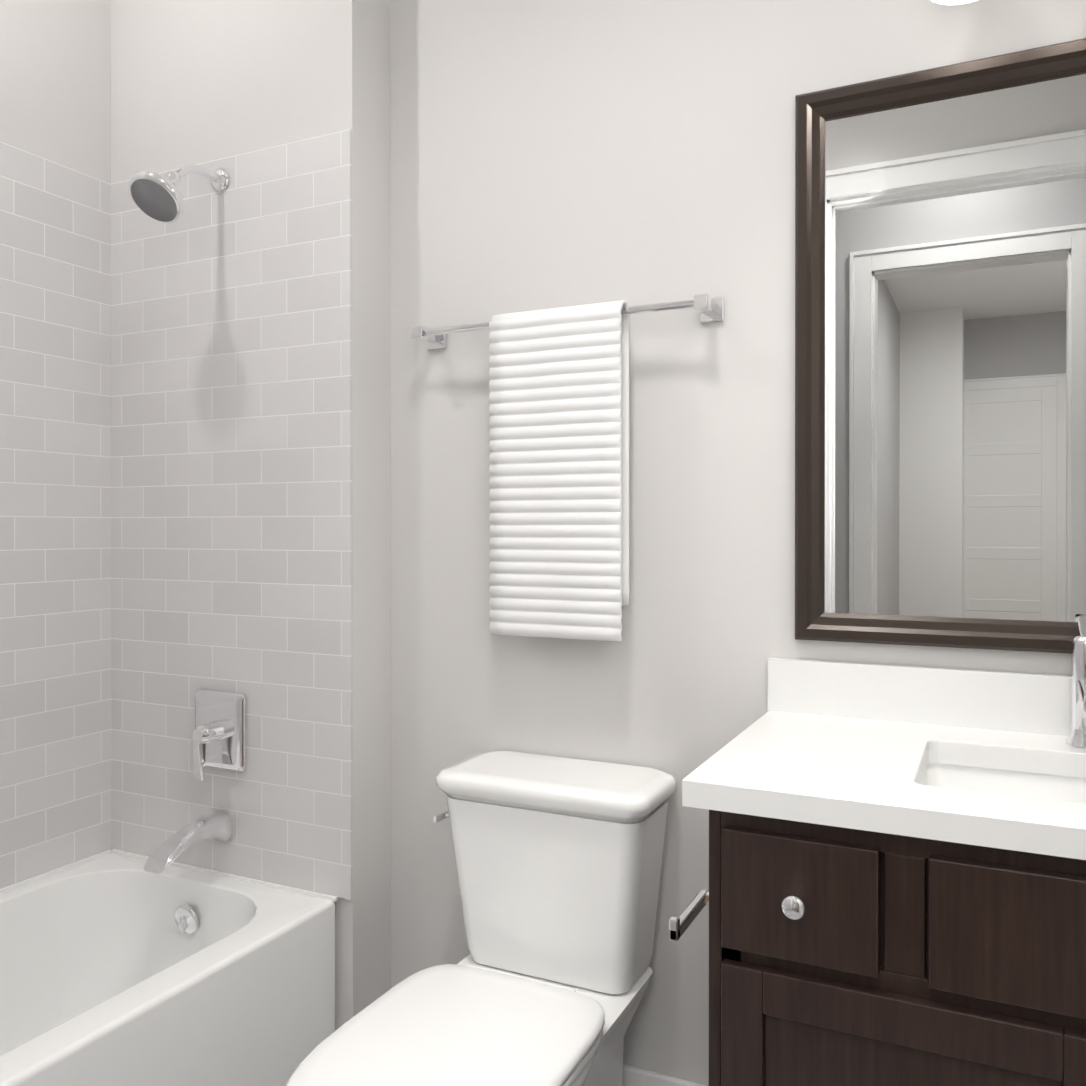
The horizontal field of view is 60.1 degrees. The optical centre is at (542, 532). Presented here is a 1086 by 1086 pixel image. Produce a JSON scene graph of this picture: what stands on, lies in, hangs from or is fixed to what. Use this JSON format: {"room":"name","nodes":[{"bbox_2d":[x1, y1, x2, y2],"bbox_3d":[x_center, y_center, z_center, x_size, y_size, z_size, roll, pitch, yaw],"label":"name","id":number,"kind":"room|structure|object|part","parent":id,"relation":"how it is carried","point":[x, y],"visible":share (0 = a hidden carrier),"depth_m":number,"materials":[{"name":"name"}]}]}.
{"room":"bathroom","nodes":[
{"label":"bathroom","id":0,"kind":"room"},
{"bbox_2d":[0,0,1085,1085],"bbox_3d":[-0.198,-0.274,1.203,2.980,3.050,1.910,0,0,26],"label":"wall","id":1,"kind":"structure","parent":0,"point":[510,156],"depth_m":2.04,"materials":[{"name":"white paint"}]},
{"bbox_2d":[0,128,352,899],"bbox_3d":[-1.099,-0.036,1.562,0.764,1.706,1.524,0,0,26],"label":"tiled wall","id":2,"kind":"structure","parent":1,"relation":"attached to","point":[174,466],"depth_m":2.23,"materials":[{"name":"grey tile"}]},
{"bbox_2d":[129,165,246,873],"bbox_3d":[-0.820,-0.060,2.132,0.156,1.612,0.242,0,0,26],"label":"shower","id":3,"kind":"object","parent":2,"relation":"attached to","point":[219,738],"visible":1,"depth_m":2.19,"materials":[{"name":"silver metal"}]},
{"bbox_3d":[-0.812,0.707,2.150,0.068,0.079,0.206,0,0,26],"label":"spout","id":4,"kind":"part","parent":3,"relation":"part of","materials":[{"name":"silver metal"}]},
{"bbox_3d":[-0.800,-0.818,2.169,0.019,0.062,0.152,0,0,26],"label":"arm","id":5,"kind":"part","parent":3,"relation":"part of"},
{"bbox_3d":[-0.802,0.527,2.190,0.028,0.100,0.024,0,0,26],"label":"lever","id":6,"kind":"part","parent":3,"relation":"part of","materials":[{"name":"silver metal"}]},
{"bbox_2d":[412,293,723,641],"bbox_3d":[0.025,-0.125,1.966,0.693,0.682,0.104,0,0,26],"label":"towel rail","id":7,"kind":"object","parent":1,"relation":"attached to","point":[559,472],"visible":1,"depth_m":1.91,"materials":[{"name":"white fabric"}]},
{"bbox_2d":[489,300,629,641],"bbox_3d":[0.030,-0.123,1.936,0.294,0.679,0.055,0,0,26],"label":"towel","id":8,"kind":"object","parent":7,"relation":"hanging from","point":[559,382],"depth_m":1.91,"materials":[{"name":"white fabric"}]},
{"bbox_2d":[623,1064,704,1085],"bbox_3d":[0.025,1.178,1.949,0.924,0.140,0.144,0,0,26],"label":"baseboard","id":9,"kind":"structure","parent":1,"relation":"attached to","point":[634,1076],"depth_m":1.92,"materials":[{"name":"white"}]},
{"bbox_2d":[795,38,1085,653],"bbox_3d":[0.907,-0.310,1.578,0.948,1.030,0.027,0,0,26],"label":"mirror","id":10,"kind":"object","parent":1,"relation":"attached to","point":[940,356],"visible":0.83,"depth_m":1.68,"materials":[{"name":"brown mirror"}]},
{"bbox_2d":[930,0,976,4],"bbox_3d":[0.865,-1.030,1.510,0.540,0.236,0.180,0,0,26],"label":"light fixture","id":11,"kind":"object","parent":1,"relation":"attached to","point":[950,2],"visible":1,"depth_m":1.62,"materials":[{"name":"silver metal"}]},
{"bbox_3d":[-0.176,1.301,1.233,2.960,0.100,1.850,0,0,26],"label":"floor","id":12,"kind":"structure","parent":0,"visible":0},
{"bbox_2d":[0,849,337,1085],"bbox_3d":[-1.111,1.032,1.573,0.722,0.434,1.507,0,0,26],"label":"bathtub","id":13,"kind":"object","parent":12,"relation":"on","point":[120,968],"visible":1,"depth_m":2.03,"materials":[{"name":"white ceramic"}]},
{"bbox_2d":[285,751,675,1085],"bbox_3d":[-0.106,0.866,1.625,0.458,0.766,0.820,0,0,26],"label":"toilet","id":14,"kind":"object","parent":12,"relation":"on","point":[558,861],"visible":1,"depth_m":1.77,"materials":[{"name":"white ceramic"}]},
{"bbox_3d":[-0.158,0.852,1.520,0.404,0.049,0.586,0,0,26],"label":"seat","id":15,"kind":"part","parent":14,"relation":"part of","materials":[{"name":"white plastic"}]},
{"bbox_3d":[0.024,0.509,1.892,0.458,0.053,0.224,0,0,26],"label":"lid","id":16,"kind":"part","parent":14,"relation":"part of","materials":[{"name":"white ceramic"}]},
{"bbox_3d":[0.027,0.705,1.899,0.426,0.338,0.205,0,0,26],"label":"tank","id":17,"kind":"part","parent":14,"relation":"part of","materials":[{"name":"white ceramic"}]},
{"bbox_2d":[669,616,1085,1085],"bbox_3d":[0.784,0.696,1.331,1.078,1.109,0.584,0,0,26],"label":"bathroom vanity","id":18,"kind":"object","parent":12,"relation":"on","point":[894,894],"visible":1,"depth_m":1.25,"materials":[{"name":"brown wood"}]},
{"bbox_2d":[1066,616,1085,748],"bbox_3d":[0.861,0.243,1.486,0.054,0.204,0.179,0,0,26],"label":"faucet","id":19,"kind":"object","parent":18,"relation":"on","point":[1076,684],"depth_m":1.51,"materials":[{"name":"silver metal"}]}
]}

